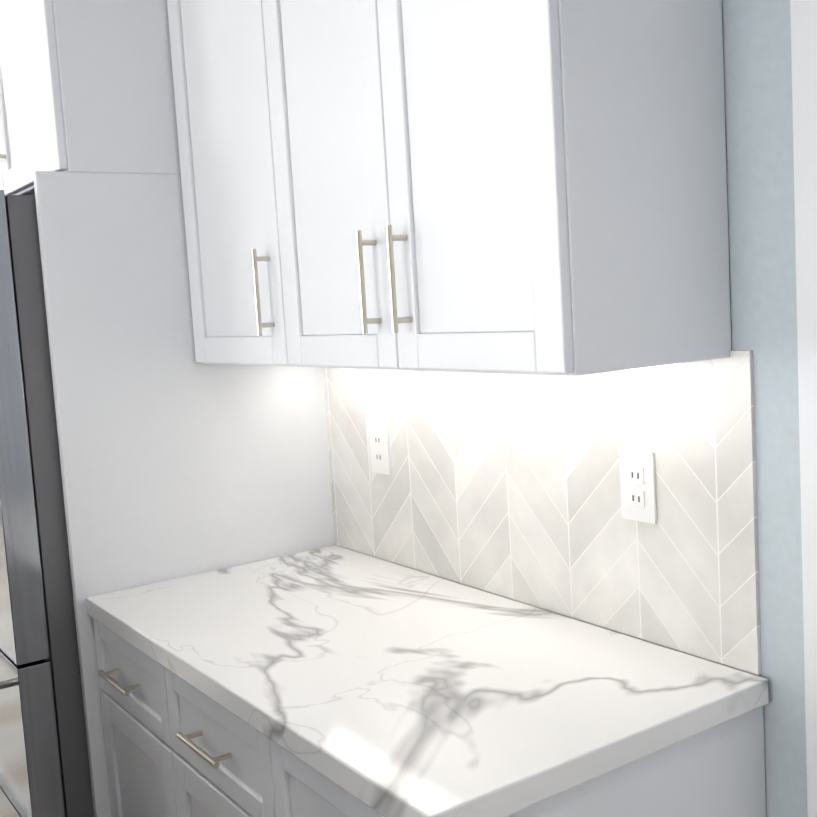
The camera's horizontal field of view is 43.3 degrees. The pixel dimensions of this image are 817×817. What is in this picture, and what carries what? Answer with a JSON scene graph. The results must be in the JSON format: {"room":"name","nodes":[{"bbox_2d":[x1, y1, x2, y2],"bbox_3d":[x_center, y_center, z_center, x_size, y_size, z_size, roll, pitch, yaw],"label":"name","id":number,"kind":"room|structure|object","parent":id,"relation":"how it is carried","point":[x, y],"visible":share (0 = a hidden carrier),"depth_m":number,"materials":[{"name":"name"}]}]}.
{"room":"kitchen","nodes":[
{"label":"kitchen","id":0,"kind":"room"},
{"bbox_2d":[337,0,807,816],"bbox_3d":[0.376,-0.080,1.851,0.120,2.800,4.210,-7,7,-34],"label":"wall","id":1,"kind":"structure","parent":0,"point":[759,166],"depth_m":1.52,"materials":[{"name":"paint"}]},
{"bbox_2d":[167,0,730,375],"bbox_3d":[-0.041,-0.634,1.900,0.384,1.100,1.264,-7,7,-34],"label":"upper cabinet","id":2,"kind":"object","parent":1,"relation":"attached to","point":[536,187],"visible":1,"depth_m":1.54,"materials":[{"name":"white wood"}]},
{"bbox_2d":[629,363,680,370],"bbox_3d":[0.070,-0.093,2.027,0.060,0.011,1.136,-7,7,-34],"label":"under-cabinet light","id":3,"kind":"object","parent":2,"relation":"attached to","point":[664,367],"visible":0.21,"depth_m":1.56,"materials":[{"name":"white plastic"}]},
{"bbox_2d":[323,350,760,674],"bbox_3d":[0.162,0.130,2.087,0.008,0.500,1.280,-7,7,-34],"label":"wall tile","id":4,"kind":"structure","parent":1,"relation":"attached to","point":[506,485],"depth_m":1.89,"materials":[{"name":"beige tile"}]},
{"bbox_2d":[369,421,390,474],"bbox_3d":[-0.068,0.092,2.400,0.008,0.120,0.075,-7,7,-34],"label":"outlet","id":5,"kind":"object","parent":4,"relation":"attached to","point":[379,447],"visible":1,"depth_m":2.39,"materials":[{"name":"white plastic"}]},
{"bbox_2d":[619,449,656,523],"bbox_3d":[0.388,0.132,1.744,0.008,0.120,0.075,-7,7,-34],"label":"outlet","id":6,"kind":"object","parent":4,"relation":"attached to","point":[638,485],"visible":1,"depth_m":1.74,"materials":[{"name":"white plastic"}]},
{"bbox_2d":[790,0,816,816],"bbox_3d":[0.775,0.239,1.142,0.088,2.262,0.860,-7,7,-34],"label":"closet door","id":7,"kind":"structure","parent":1,"relation":"in","point":[803,15],"depth_m":1.43,"materials":[{"name":"white"}]},
{"bbox_3d":[-2.823,1.448,3.068,11.120,0.100,9.940,-7,7,-34],"label":"floor","id":8,"kind":"structure","parent":0,"visible":0},
{"bbox_2d":[0,190,93,816],"bbox_3d":[-0.813,0.390,2.789,0.849,1.818,0.911,-7,7,-34],"label":"refrigerator","id":9,"kind":"object","parent":8,"relation":"on","point":[44,767],"visible":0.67,"depth_m":2.24,"materials":[{"name":"grey metal"}]},
{"bbox_2d":[87,609,181,816],"bbox_3d":[-0.276,0.875,2.304,0.637,0.890,0.481,-7,7,-34],"label":"base cabinet","id":10,"kind":"object","parent":8,"relation":"on","point":[137,698],"depth_m":2.11,"materials":[{"name":"white wood"}]},
{"bbox_2d":[0,0,336,816],"bbox_3d":[-0.768,0.022,2.833,0.668,2.535,1.022,-7,7,-34],"label":"tall cabinet","id":11,"kind":"object","parent":8,"relation":"on","point":[176,460],"visible":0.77,"depth_m":2.31,"materials":[{"name":"white wood"}]},
{"bbox_2d":[170,669,285,816],"bbox_3d":[-0.050,0.894,1.979,0.637,0.890,0.547,-7,7,-34],"label":"base cabinet","id":12,"kind":"object","parent":8,"relation":"on","point":[229,765],"depth_m":1.74,"materials":[{"name":"white wood"}]},
{"bbox_2d":[282,709,765,816],"bbox_3d":[0.176,0.914,1.652,0.637,0.890,0.483,-7,7,-34],"label":"base cabinet","id":13,"kind":"object","parent":8,"relation":"on","point":[721,773],"depth_m":1.49,"materials":[{"name":"white wood"}]},
{"bbox_2d":[86,545,768,816],"bbox_3d":[-0.080,0.434,1.920,0.641,0.040,1.292,-7,7,-34],"label":"countertop","id":14,"kind":"structure","parent":13,"relation":"on","point":[428,695],"depth_m":1.64,"materials":[{"name":"white stone"}]}
]}

